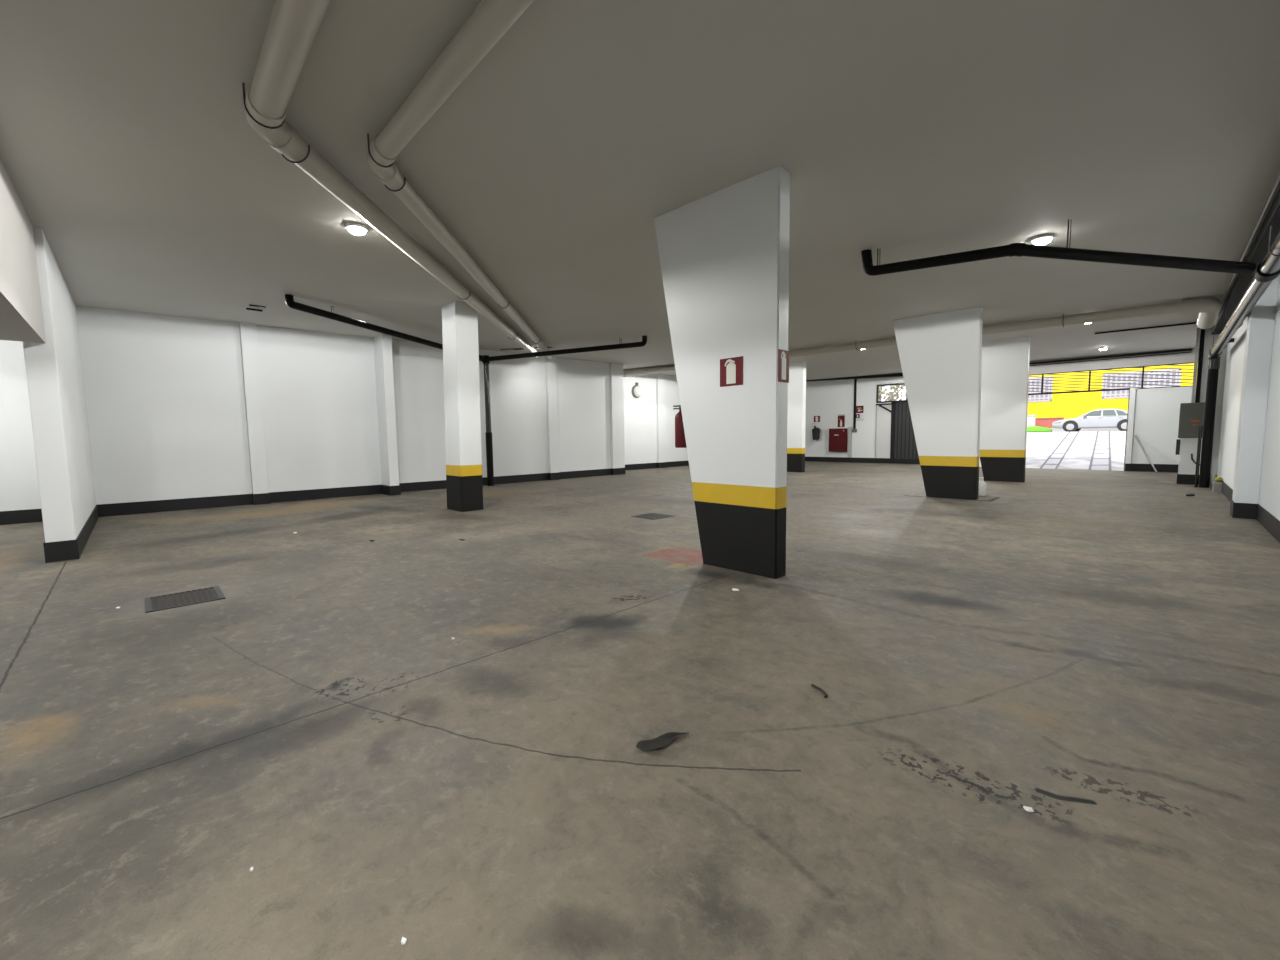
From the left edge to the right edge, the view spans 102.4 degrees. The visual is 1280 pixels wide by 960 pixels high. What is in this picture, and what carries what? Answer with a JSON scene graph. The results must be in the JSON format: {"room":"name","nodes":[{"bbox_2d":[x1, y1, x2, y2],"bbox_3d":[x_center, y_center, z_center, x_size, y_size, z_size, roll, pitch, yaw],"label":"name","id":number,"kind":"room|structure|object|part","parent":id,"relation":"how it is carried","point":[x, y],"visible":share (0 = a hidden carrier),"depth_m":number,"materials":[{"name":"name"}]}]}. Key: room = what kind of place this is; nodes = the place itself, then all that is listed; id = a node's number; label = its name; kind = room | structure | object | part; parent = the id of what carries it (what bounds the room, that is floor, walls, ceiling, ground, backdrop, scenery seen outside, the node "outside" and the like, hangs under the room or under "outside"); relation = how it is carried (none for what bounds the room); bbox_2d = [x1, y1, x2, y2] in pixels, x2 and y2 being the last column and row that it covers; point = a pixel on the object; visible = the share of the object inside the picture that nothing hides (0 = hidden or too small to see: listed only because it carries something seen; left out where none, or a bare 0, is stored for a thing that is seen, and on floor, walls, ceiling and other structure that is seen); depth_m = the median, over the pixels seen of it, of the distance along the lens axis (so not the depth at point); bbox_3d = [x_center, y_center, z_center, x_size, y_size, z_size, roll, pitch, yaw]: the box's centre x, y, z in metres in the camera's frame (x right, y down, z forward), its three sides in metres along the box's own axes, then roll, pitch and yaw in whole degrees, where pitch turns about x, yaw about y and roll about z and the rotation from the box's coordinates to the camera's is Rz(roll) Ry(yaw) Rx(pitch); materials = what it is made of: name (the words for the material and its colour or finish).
{"room":"parking garage","nodes":[
{"label":"parking garage","id":0,"kind":"room"},
{"bbox_2d":[0,159,45,342],"bbox_3d":[-5.077,-1.834,0.046,5.680,1.520,10.375,-6,7,-44],"label":"ceiling beam","id":1,"kind":"structure","parent":0,"point":[21,316],"depth_m":4.70,"materials":[{"name":"paint"}]},
{"bbox_2d":[23,227,95,542],"bbox_3d":[-8.419,-1.109,7.522,0.235,3.860,4.820,-6,7,-44],"label":"column","id":2,"kind":"structure","parent":0,"point":[54,373],"depth_m":5.95,"materials":[{"name":"white paint"}]},
{"bbox_2d":[43,505,98,562],"bbox_3d":[-8.384,0.701,7.664,0.263,0.230,4.814,-6,7,-44],"label":"baseboard","id":3,"kind":"structure","parent":2,"relation":"attached to","point":[57,551],"depth_m":6.01,"materials":[{"name":"black paint"}]},
{"bbox_2d":[0,305,610,510],"bbox_3d":[-7.582,-1.610,11.879,18.600,4.100,0.250,-6,7,-44],"label":"wall","id":4,"kind":"structure","parent":0,"point":[165,395],"depth_m":11.22,"materials":[{"name":"white paint"}]},
{"bbox_2d":[239,322,268,493],"bbox_3d":[-8.235,-1.415,10.988,0.280,3.880,0.120,-6,7,-44],"label":"trim","id":5,"kind":"structure","parent":4,"relation":"attached to","point":[248,331],"depth_m":10.93,"materials":[{"name":"white paint"}]},
{"bbox_2d":[0,461,688,524],"bbox_3d":[-3.428,-0.107,16.414,1.471,0.230,30.022,3,6,41],"label":"baseboard","id":6,"kind":"structure","parent":4,"relation":"attached to","point":[30,515],"depth_m":11.58,"materials":[{"name":"black paint"}]},
{"bbox_2d":[373,334,398,485],"bbox_3d":[-6.220,-1.581,12.626,0.220,3.880,0.600,-6,7,-44],"label":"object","id":7,"kind":"structure","parent":4,"relation":"attached to","point":[383,356],"depth_m":12.45,"materials":[{"name":"white paint"}]},
{"bbox_2d":[545,356,558,472],"bbox_3d":[-2.779,-1.961,16.331,0.350,3.920,0.120,-6,7,-44],"label":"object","id":8,"kind":"structure","parent":4,"relation":"attached to","point":[550,364],"depth_m":16.26,"materials":[{"name":"white paint"}]},
{"bbox_2d":[609,363,624,467],"bbox_3d":[-0.893,-2.168,18.367,0.570,3.940,0.350,-6,7,-44],"label":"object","id":9,"kind":"structure","parent":4,"relation":"attached to","point":[616,370],"depth_m":18.20,"materials":[{"name":"white paint"}]},
{"bbox_2d":[0,461,1279,959],"bbox_3d":[0.786,0.453,11.990,30.800,0.250,19.100,-6,7,-44],"label":"floor","id":10,"kind":"structure","parent":0,"point":[1096,652],"depth_m":2.38,"materials":[{"name":"concrete"}]},
{"bbox_2d":[144,586,225,612],"bbox_3d":[-3.942,1.025,4.455,0.500,0.008,0.520,-6,7,-44],"label":"floor grate","id":11,"kind":"object","parent":10,"relation":"on","point":[168,601],"visible":1,"depth_m":4.44,"materials":[{"name":"metal"}]},
{"bbox_2d":[401,937,406,944],"bbox_3d":[-0.637,1.242,1.386,0.014,0.008,0.015,0,5,4],"label":"paper scrap","id":12,"kind":"object","parent":10,"relation":"on","point":[404,940],"visible":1,"depth_m":1.38,"materials":[{"name":"white paper"}]},
{"bbox_2d":[442,301,482,511],"bbox_3d":[-3.358,-1.328,9.693,0.430,3.797,0.731,-6,7,-44],"label":"column","id":13,"kind":"structure","parent":10,"relation":"on","point":[464,483],"depth_m":9.48,"materials":[{"name":"white paint"}]},
{"bbox_2d":[631,513,672,519],"bbox_3d":[0.221,0.610,8.701,0.520,0.009,0.540,-6,7,-44],"label":"manhole cover","id":14,"kind":"object","parent":10,"relation":"on","point":[653,516],"visible":1,"depth_m":8.65,"materials":[{"name":"black metal"}]},
{"bbox_2d":[636,732,685,750],"bbox_3d":[0.106,1.148,2.278,0.270,0.016,0.090,-4,6,-35],"label":"dry leaf","id":15,"kind":"object","parent":10,"relation":"on","point":[664,740],"visible":1,"depth_m":2.26,"materials":[{"name":"plant"}]},
{"bbox_2d":[654,166,789,578],"bbox_3d":[0.776,-0.966,5.279,0.190,3.712,1.542,-6,7,-44],"label":"column","id":16,"kind":"structure","parent":10,"relation":"on","point":[724,253],"depth_m":5.00,"materials":[{"name":"white paint"}]},
{"bbox_2d":[720,356,742,386],"bbox_3d":[0.888,-1.054,5.013,0.006,0.270,0.270,-6,7,-44],"label":"fire extinguisher sign","id":17,"kind":"object","parent":16,"relation":"attached to","point":[731,369],"visible":1,"depth_m":5.01,"materials":[{"name":"red plastic"}]},
{"bbox_2d":[778,349,788,382],"bbox_3d":[1.318,-1.045,4.718,0.190,0.290,0.006,-6,7,-44],"label":"fire extinguisher sign","id":18,"kind":"object","parent":16,"relation":"attached to","point":[783,355],"visible":1,"depth_m":4.71,"materials":[{"name":"plastic"}]},
{"bbox_2d":[787,361,805,471],"bbox_3d":[5.525,-2.239,18.455,0.250,3.897,0.780,-6,7,-44],"label":"column","id":19,"kind":"structure","parent":10,"relation":"on","point":[796,408],"depth_m":18.27,"materials":[{"name":"white paint"}]},
{"bbox_2d":[811,684,827,697],"bbox_3d":[0.947,1.106,2.701,0.030,0.013,0.140,-2,5,-12],"label":"twig","id":20,"kind":"object","parent":10,"relation":"on","point":[812,685],"visible":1,"depth_m":2.70,"materials":[{"name":"brown wood"}]},
{"bbox_2d":[893,307,982,499],"bbox_3d":[6.149,-1.533,10.761,0.200,3.774,1.691,-6,7,-44],"label":"column","id":21,"kind":"structure","parent":10,"relation":"on","point":[940,354],"depth_m":10.52,"materials":[{"name":"white paint"}]},
{"bbox_2d":[904,495,999,500],"bbox_3d":[6.538,0.348,10.814,0.830,0.006,1.570,-6,7,-44],"label":"channel","id":22,"kind":"object","parent":10,"relation":"on","point":[995,498],"visible":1,"depth_m":10.47,"materials":[{"name":"black metal"}]},
{"bbox_2d":[978,477,986,495],"bbox_3d":[7.222,0.139,10.904,0.230,0.390,0.230,-6,7,-44],"label":"plastic jug","id":23,"kind":"object","parent":10,"relation":"on","point":[982,485],"visible":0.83,"depth_m":10.81,"materials":[{"name":"white plastic"}]},
{"bbox_2d":[979,336,1029,481],"bbox_3d":[9.626,-1.884,14.124,0.200,3.813,1.664,-6,7,-44],"label":"column","id":24,"kind":"structure","parent":10,"relation":"on","point":[1005,362],"depth_m":13.81,"materials":[{"name":"white paint"}]},
{"bbox_2d":[1023,806,1033,811],"bbox_3d":[1.390,1.176,1.840,0.024,0.008,0.022,0,5,3],"label":"paper scrap","id":25,"kind":"object","parent":10,"relation":"on","point":[1029,809],"visible":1,"depth_m":1.84,"materials":[{"name":"white paper"}]},
{"bbox_2d":[1135,435,1156,471],"bbox_3d":[16.188,-0.853,16.457,0.050,1.175,0.698,-2,5,-10],"label":"metal bar","id":26,"kind":"object","parent":10,"relation":"on","point":[1137,438],"visible":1,"depth_m":16.45,"materials":[{"name":"metal"}]},
{"bbox_2d":[1176,438,1201,484],"bbox_3d":[13.570,-0.461,12.630,0.200,1.125,0.490,-6,7,-44],"label":"plinth","id":27,"kind":"object","parent":10,"relation":"on","point":[1186,468],"visible":0.61,"depth_m":12.63,"materials":[{"name":"white paint"}]},
{"bbox_2d":[1178,402,1204,437],"bbox_3d":[13.510,-1.452,12.552,0.219,0.855,0.485,-6,7,-44],"label":"electrical box","id":28,"kind":"object","parent":27,"relation":"on","point":[1191,416],"visible":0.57,"depth_m":12.51,"materials":[{"name":"grey metal"}]},
{"bbox_2d":[1191,328,1204,402],"bbox_3d":[13.511,-2.771,12.448,0.100,1.800,0.140,-6,7,-44],"label":"conduit riser","id":29,"kind":"object","parent":28,"relation":"attached to","point":[1200,334],"visible":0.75,"depth_m":12.42,"materials":[{"name":"metal"}]},
{"bbox_2d":[1194,426,1202,486],"bbox_3d":[12.919,-0.538,11.898,0.060,1.420,0.057,-6,7,-44],"label":"downpipe","id":30,"kind":"object","parent":10,"relation":"on","point":[1200,427],"visible":1,"depth_m":11.88,"materials":[{"name":"plastic"}]},
{"bbox_2d":[1212,482,1222,491],"bbox_3d":[12.425,0.151,11.066,0.300,0.200,0.130,-6,7,-44],"label":"concrete block","id":31,"kind":"object","parent":10,"relation":"on","point":[1217,486],"visible":0.98,"depth_m":10.97,"materials":[{"name":"grey concrete"}]},
{"bbox_2d":[1214,476,1222,481],"bbox_3d":[12.417,-0.015,11.043,0.208,0.124,0.123,-6,7,-44],"label":"cloth bundle","id":32,"kind":"object","parent":31,"relation":"on","point":[1217,479],"visible":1,"depth_m":10.99,"materials":[{"name":"yellow fabric"}]},
{"bbox_2d":[1198,226,1279,487],"bbox_3d":[6.978,-0.887,5.823,17.201,3.300,0.218,-6,7,-44],"label":"drain pipe","id":33,"kind":"object","parent":10,"relation":"on","point":[1267,270],"visible":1,"depth_m":9.30,"materials":[{"name":"plastic"}]},
{"bbox_2d":[0,0,1279,379],"bbox_3d":[0.768,-3.644,11.678,30.900,0.846,19.100,-6,7,-44],"label":"ceiling","id":34,"kind":"structure","parent":0,"point":[905,130],"depth_m":4.29,"materials":[{"name":"grey paint"}]},
{"bbox_2d":[246,304,265,311],"bbox_3d":[-7.040,-3.151,9.426,0.240,0.033,0.388,-6,7,-44],"label":"ceiling fitting","id":35,"kind":"object","parent":34,"relation":"attached to","point":[249,304],"visible":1,"depth_m":9.37,"materials":[{"name":"black paint"}]},
{"bbox_2d":[345,222,367,234],"bbox_3d":[-3.165,-2.795,5.749,0.220,0.085,0.220,-6,7,-44],"label":"ceiling lamp","id":36,"kind":"object","parent":34,"relation":"attached to","point":[354,228],"visible":1,"depth_m":5.69,"materials":[{"name":"white plastic"}]},
{"bbox_2d":[348,227,365,234],"bbox_3d":[-3.165,-2.775,5.751,0.180,0.045,0.180,-6,7,-44],"label":"diffuser","id":37,"kind":"object","parent":36,"relation":"attached to","point":[354,230],"depth_m":5.71,"materials":[{"name":"white plastic"}]},
{"bbox_2d":[242,0,536,357],"bbox_3d":[-2.433,-2.897,7.506,2.265,0.420,14.800,-2,5,-12],"label":"ceiling pipe","id":38,"kind":"object","parent":34,"relation":"attached to","point":[293,26],"visible":0.98,"depth_m":3.49,"materials":[{"name":"beige plastic"}]},
{"bbox_2d":[366,0,552,358],"bbox_3d":[-1.962,-2.956,7.945,2.221,0.388,14.658,-2,5,-13],"label":"ceiling pipe","id":39,"kind":"object","parent":34,"relation":"attached to","point":[491,19],"visible":0.98,"depth_m":3.43,"materials":[{"name":"beige plastic"}]},
{"bbox_2d":[285,294,646,485],"bbox_3d":[-3.974,-1.582,12.431,7.412,3.857,4.051,-4,6,-35],"label":"drain pipe","id":40,"kind":"object","parent":34,"relation":"attached to","point":[289,299],"visible":0.91,"depth_m":13.12,"materials":[{"name":"black plastic"}]},
{"bbox_2d":[500,346,551,349],"bbox_3d":[-3.192,-3.674,14.365,1.547,0.041,0.247,1,5,19],"label":"cable","id":41,"kind":"object","parent":34,"relation":"attached to","point":[537,346],"visible":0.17,"depth_m":14.42,"materials":[{"name":"metal"}]},
{"bbox_2d":[623,364,674,371],"bbox_3d":[0.737,-4.115,18.711,4.048,0.127,0.149,3,6,37],"label":"conduit","id":42,"kind":"object","parent":34,"relation":"attached to","point":[672,365],"visible":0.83,"depth_m":18.95,"materials":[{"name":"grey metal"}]},
{"bbox_2d":[806,373,902,381],"bbox_3d":[10.592,-4.585,22.920,0.230,0.294,7.600,-6,7,-44],"label":"pipe","id":43,"kind":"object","parent":34,"relation":"attached to","point":[892,374],"depth_m":23.18,"materials":[{"name":"black paint"}]},
{"bbox_2d":[624,297,1221,376],"bbox_3d":[5.333,-3.624,15.127,1.410,0.589,15.605,-6,7,-44],"label":"ceiling pipe","id":44,"kind":"object","parent":34,"relation":"attached to","point":[1208,308],"visible":0.86,"depth_m":10.53,"materials":[{"name":"beige plastic"}]},
{"bbox_2d":[1031,234,1053,244],"bbox_3d":[4.921,-2.929,6.290,0.220,0.085,0.220,-6,7,-44],"label":"ceiling lamp","id":45,"kind":"object","parent":34,"relation":"attached to","point":[1043,239],"visible":0.97,"depth_m":6.23,"materials":[{"name":"white"}]},
{"bbox_2d":[1033,238,1051,244],"bbox_3d":[4.922,-2.909,6.292,0.180,0.045,0.180,-6,7,-44],"label":"diffuser","id":46,"kind":"object","parent":45,"relation":"attached to","point":[1037,241],"depth_m":6.25,"materials":[{"name":"white plastic"}]},
{"bbox_2d":[861,219,1255,275],"bbox_3d":[4.791,-2.633,5.956,4.066,0.675,0.725,1,5,15],"label":"drain pipe","id":47,"kind":"object","parent":34,"relation":"hanging from","point":[1014,249],"visible":1,"depth_m":5.76,"materials":[{"name":"black plastic"}]},
{"bbox_3d":[4.817,-2.759,5.772,0.040,0.322,0.013,0,5,4],"label":"hanger rod","id":48,"kind":"part","parent":47,"relation":"part of","materials":[{"name":"metal"}]},
{"bbox_2d":[1029,348,1191,364],"bbox_3d":[14.965,-4.128,17.632,0.115,0.060,5.400,-6,7,-44],"label":"ceiling beam","id":49,"kind":"structure","parent":34,"relation":"attached to","point":[1189,349],"depth_m":16.92,"materials":[{"name":"black paint"}]},
{"bbox_2d":[1095,322,1196,333],"bbox_3d":[12.087,-3.591,12.088,0.044,0.071,2.101,-6,7,-44],"label":"cable","id":50,"kind":"object","parent":34,"relation":"attached to","point":[1190,322],"visible":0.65,"depth_m":12.16,"materials":[{"name":"black plastic"}]},
{"bbox_2d":[1209,175,1279,334],"bbox_3d":[7.258,-2.853,5.918,18.000,0.314,0.244,-6,7,-44],"label":"cable trunking","id":51,"kind":"object","parent":34,"relation":"attached to","point":[1259,250],"visible":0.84,"depth_m":6.51,"materials":[{"name":"metal"}]},
{"bbox_2d":[623,372,687,464],"bbox_3d":[2.697,-2.724,23.120,12.100,4.150,1.430,-6,7,-44],"label":"wall","id":52,"kind":"structure","parent":0,"point":[640,420],"depth_m":21.35,"materials":[{"name":"white paint"}]},
{"bbox_2d":[632,382,641,397],"bbox_3d":[-0.087,-3.627,20.759,0.520,0.620,0.190,-6,7,-44],"label":"wall light","id":53,"kind":"object","parent":52,"relation":"attached to","point":[636,390],"visible":1,"depth_m":20.71,"materials":[{"name":"white glass"}]},
{"bbox_3d":[-0.142,-3.581,20.820,0.520,0.520,0.030,-6,7,-44],"label":"plate","id":54,"kind":"part","parent":53,"relation":"part of","materials":[{"name":"grey ceramic"}]},
{"bbox_2d":[656,374,665,462],"bbox_3d":[0.899,-2.504,21.862,0.450,3.970,0.120,-6,7,-44],"label":"trim","id":55,"kind":"structure","parent":52,"relation":"attached to","point":[660,378],"depth_m":21.78,"materials":[{"name":"white paint"}]},
{"bbox_2d":[673,405,686,447],"bbox_3d":[0.459,-0.589,5.655,0.145,0.465,0.227,-6,7,-44],"label":"fire extinguisher","id":56,"kind":"object","parent":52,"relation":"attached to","point":[680,442],"visible":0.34,"depth_m":5.60,"materials":[{"name":"red metal"}]},
{"bbox_2d":[805,376,903,457],"bbox_3d":[9.762,-2.873,23.771,0.900,4.150,10.400,-6,7,-44],"label":"wall","id":57,"kind":"structure","parent":0,"point":[828,399],"depth_m":24.27,"materials":[{"name":"white paint"}]},
{"bbox_2d":[812,423,819,440],"bbox_3d":[8.572,-2.329,25.031,0.399,0.905,0.408,0,5,12],"label":"fire extinguisher","id":58,"kind":"object","parent":57,"relation":"attached to","point":[815,431],"visible":1,"depth_m":24.90,"materials":[{"name":"black metal"}]},
{"bbox_2d":[814,416,819,421],"bbox_3d":[8.675,-2.992,25.222,0.006,0.300,0.320,-6,7,-44],"label":"fire extinguisher sign","id":59,"kind":"object","parent":57,"relation":"attached to","point":[816,418],"visible":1,"depth_m":25.21,"materials":[{"name":"red plastic"}]},
{"bbox_2d":[829,428,847,451],"bbox_3d":[9.408,-1.897,24.448,0.195,1.100,0.840,-6,7,-44],"label":"cabinet","id":60,"kind":"object","parent":57,"relation":"attached to","point":[838,436],"visible":1,"depth_m":24.35,"materials":[{"name":"red metal"}]},
{"bbox_2d":[838,414,844,426],"bbox_3d":[9.532,-2.805,24.365,0.009,0.600,0.340,-6,7,-44],"label":"sign","id":61,"kind":"object","parent":57,"relation":"attached to","point":[841,417],"visible":1,"depth_m":24.34,"materials":[{"name":"red plastic"}]},
{"bbox_2d":[848,427,851,456],"bbox_3d":[9.842,-1.772,24.119,0.047,1.425,0.170,-6,7,-44],"label":"box","id":62,"kind":"object","parent":57,"relation":"attached to","point":[849,428],"visible":1,"depth_m":24.10,"materials":[{"name":"white metal"}]},
{"bbox_2d":[852,379,856,431],"bbox_3d":[9.952,-3.447,23.819,0.077,2.480,0.220,-6,7,-44],"label":"vertical conduit","id":63,"kind":"object","parent":57,"relation":"attached to","point":[854,429],"visible":1,"depth_m":23.80,"materials":[{"name":"black plastic"}]},
{"bbox_2d":[856,406,862,412],"bbox_3d":[10.132,-3.254,23.707,0.010,0.330,0.330,-6,7,-44],"label":"sign","id":64,"kind":"object","parent":57,"relation":"attached to","point":[859,409],"visible":1,"depth_m":23.71,"materials":[{"name":"red plastic"}]},
{"bbox_2d":[805,457,919,463],"bbox_3d":[9.991,-0.934,24.065,0.030,0.230,9.900,-6,7,-44],"label":"baseboard","id":65,"kind":"structure","parent":57,"relation":"attached to","point":[817,459],"depth_m":23.80,"materials":[{"name":"black paint"}]},
{"bbox_2d":[875,405,891,457],"bbox_3d":[10.904,-2.191,22.999,0.045,2.430,0.710,-6,7,-44],"label":"door","id":66,"kind":"structure","parent":57,"relation":"in","point":[883,417],"depth_m":23.02,"materials":[{"name":"white paint"}]},
{"bbox_3d":[10.904,-2.191,22.999,0.045,2.430,0.710,-6,7,-44],"label":"frame","id":67,"kind":"part","parent":66,"relation":"part of","materials":[{"name":"white metal"}]},
{"bbox_2d":[876,403,892,412],"bbox_3d":[10.870,-3.184,22.881,0.070,0.430,0.728,-6,7,-44],"label":"wall bracket","id":68,"kind":"object","parent":57,"relation":"attached to","point":[880,405],"visible":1,"depth_m":22.79,"materials":[{"name":"black metal"}]},
{"bbox_2d":[876,383,907,402],"bbox_3d":[11.119,-3.832,22.671,0.090,0.810,1.310,-6,7,-44],"label":"window","id":69,"kind":"structure","parent":57,"relation":"in","point":[886,393],"depth_m":22.70,"materials":[{"name":"multicoloured glass"}]},
{"bbox_2d":[890,400,918,463],"bbox_3d":[11.577,-2.069,22.349,0.130,2.740,1.250,-6,7,-44],"label":"door","id":70,"kind":"structure","parent":57,"relation":"in","point":[903,442],"depth_m":22.45,"materials":[{"name":"grey metal"}]},
{"bbox_3d":[11.577,-2.069,22.349,0.130,2.740,1.250,-6,7,-44],"label":"frame","id":71,"kind":"part","parent":70,"relation":"part of","materials":[{"name":"black paint"}]},
{"bbox_2d":[979,386,1195,466],"bbox_3d":[15.223,-2.356,17.711,0.250,4.000,6.330,-6,7,-44],"label":"wall","id":72,"kind":"structure","parent":0,"point":[1155,422],"depth_m":16.42,"materials":[{"name":"white paint"}]},
{"bbox_2d":[1030,352,1190,365],"bbox_3d":[14.969,-4.051,17.642,0.025,0.025,5.400,-6,7,-44],"label":"cable","id":73,"kind":"object","parent":72,"relation":"attached to","point":[1181,352],"visible":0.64,"depth_m":16.95,"materials":[{"name":"black paint"}]},
{"bbox_2d":[1028,362,1193,394],"bbox_3d":[15.208,-3.372,17.590,0.060,0.735,5.222,-6,7,-44],"label":"lattice","id":74,"kind":"object","parent":72,"relation":"attached to","point":[1142,367],"visible":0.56,"depth_m":17.16,"materials":[{"name":"black paint"}]},
{"bbox_3d":[15.220,-3.035,17.611,0.060,0.060,5.200,-6,7,-44],"label":"rail","id":75,"kind":"part","parent":74,"relation":"part of","materials":[{"name":"metal"}]},
{"bbox_3d":[15.211,-3.723,17.552,0.040,0.030,5.200,-6,7,-44],"label":"rail","id":76,"kind":"part","parent":74,"relation":"part of","materials":[{"name":"metal"}]},
{"bbox_2d":[1029,348,1194,363],"bbox_3d":[15.223,-4.247,17.575,0.180,0.310,6.330,-6,7,-44],"label":"trim","id":77,"kind":"structure","parent":72,"relation":"attached to","point":[1192,348],"depth_m":17.64,"materials":[{"name":"paint"}]},
{"bbox_2d":[1029,350,1198,374],"bbox_3d":[15.213,-3.914,17.589,0.220,0.355,6.330,-6,7,-44],"label":"trim","id":78,"kind":"structure","parent":72,"relation":"attached to","point":[1181,357],"depth_m":16.96,"materials":[{"name":"grey paint"}]},
{"bbox_2d":[1124,390,1135,470],"bbox_3d":[16.017,-1.618,16.811,0.031,2.660,0.175,-5,7,-42],"label":"guide","id":79,"kind":"object","parent":72,"relation":"attached to","point":[1129,390],"visible":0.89,"depth_m":16.82,"materials":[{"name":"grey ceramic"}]},
{"bbox_2d":[1125,463,1178,471],"bbox_3d":[16.610,-0.376,16.331,0.070,0.250,1.760,-6,7,-44],"label":"baseboard","id":80,"kind":"structure","parent":72,"relation":"attached to","point":[1128,467],"depth_m":16.53,"materials":[{"name":"black paint"}]},
{"bbox_2d":[1175,439,1180,454],"bbox_3d":[13.372,-0.820,12.783,0.120,0.380,0.068,-6,7,-44],"label":"junction box","id":81,"kind":"object","parent":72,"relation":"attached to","point":[1177,440],"visible":1,"depth_m":12.74,"materials":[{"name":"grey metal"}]},
{"bbox_2d":[1258,274,1279,520],"bbox_3d":[7.216,-1.182,5.409,30.600,3.950,0.250,-6,7,-44],"label":"wall","id":82,"kind":"structure","parent":0,"point":[1269,493],"depth_m":7.06,"materials":[{"name":"white paint"}]},
{"bbox_2d":[1200,327,1226,484],"bbox_3d":[13.927,-1.822,12.497,0.350,3.850,0.480,-6,7,-44],"label":"trim","id":83,"kind":"structure","parent":82,"relation":"attached to","point":[1208,342],"depth_m":12.37,"materials":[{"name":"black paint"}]},
{"bbox_2d":[1217,316,1247,488],"bbox_3d":[12.154,-1.623,10.495,5.000,3.840,0.100,-6,7,-44],"label":"trim","id":84,"kind":"structure","parent":82,"relation":"attached to","point":[1235,353],"depth_m":10.46,"materials":[{"name":"white paint"}]},
{"bbox_2d":[1215,475,1279,542],"bbox_3d":[5.143,0.844,3.857,24.600,0.230,0.244,-6,7,-44],"label":"baseboard","id":85,"kind":"structure","parent":82,"relation":"attached to","point":[1267,520],"depth_m":7.66,"materials":[{"name":"black paint"}]},
{"bbox_2d":[1232,275,1278,503],"bbox_3d":[9.240,-1.330,7.733,0.450,3.800,0.230,-6,7,-44],"label":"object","id":86,"kind":"structure","parent":82,"relation":"attached to","point":[1261,319],"depth_m":7.60,"materials":[{"name":"white paint"}]},
{"label":"outside","id":87,"kind":"structure","parent":0,"visible":0},
{"bbox_2d":[1025,431,1126,470],"bbox_3d":[21.263,-1.603,25.714,19.570,1.587,12.100,-6,7,-44],"label":"ramp","id":88,"kind":"object","parent":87,"point":[1086,450],"visible":0.22,"depth_m":23.30,"materials":[{"name":"white concrete"}]},
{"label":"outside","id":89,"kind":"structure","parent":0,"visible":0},
{"bbox_2d":[1050,428,1119,431],"bbox_3d":[31.338,-3.689,41.200,6.300,0.860,65.000,-6,7,-44],"label":"sidewalk","id":90,"kind":"structure","parent":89,"point":[1053,429],"depth_m":36.18,"materials":[{"name":"grey concrete"}]},
{"bbox_2d":[1027,415,1036,425],"bbox_3d":[30.707,-4.266,40.642,0.800,1.720,0.850,-6,7,-44],"label":"gate post","id":91,"kind":"object","parent":90,"relation":"on","point":[1030,418],"visible":0.44,"depth_m":40.26,"materials":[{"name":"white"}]},
{"bbox_2d":[1035,417,1063,427],"bbox_3d":[30.204,-4.479,43.246,0.350,1.281,8.420,-6,7,-44],"label":"wall","id":92,"kind":"structure","parent":90,"relation":"on","point":[1042,422],"depth_m":40.88,"materials":[{"name":"red paint"}]},
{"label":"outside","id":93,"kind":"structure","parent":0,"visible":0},
{"bbox_3d":[31.447,-3.563,41.316,17.000,0.587,65.000,-6,7,-44],"label":"street","id":94,"kind":"object","parent":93,"visible":0},
{"bbox_2d":[1027,426,1051,431],"bbox_3d":[27.336,-3.437,36.215,3.200,0.689,2.700,-6,7,-44],"label":"grass patch","id":95,"kind":"structure","parent":94,"relation":"on","point":[1029,428],"depth_m":34.97,"materials":[{"name":"green plant"}]},
{"bbox_2d":[1052,409,1128,431],"bbox_3d":[30.280,-3.922,34.025,2.040,1.490,4.645,-5,7,-43],"label":"car","id":96,"kind":"object","parent":94,"relation":"on","point":[1099,418],"visible":0.78,"depth_m":33.42,"materials":[{"name":"silver metal"}]},
{"bbox_2d":[1027,363,1197,419],"bbox_3d":[36.068,-6.817,40.719,0.800,7.050,24.400,-6,7,-44],"label":"facade","id":97,"kind":"structure","parent":94,"relation":"on","point":[1066,405],"depth_m":40.88,"materials":[{"name":"paint"}]},
{"bbox_3d":[33.294,-7.602,43.306,0.025,1.950,2.150,-6,7,-44],"label":"pane","id":98,"kind":"part","parent":97,"relation":"part of","materials":[{"name":"white glass"}]},
{"bbox_3d":[37.731,-7.220,38.814,0.025,1.830,4.100,-6,7,-44],"label":"pane","id":99,"kind":"part","parent":97,"relation":"part of","materials":[{"name":"white glass"}]}
]}

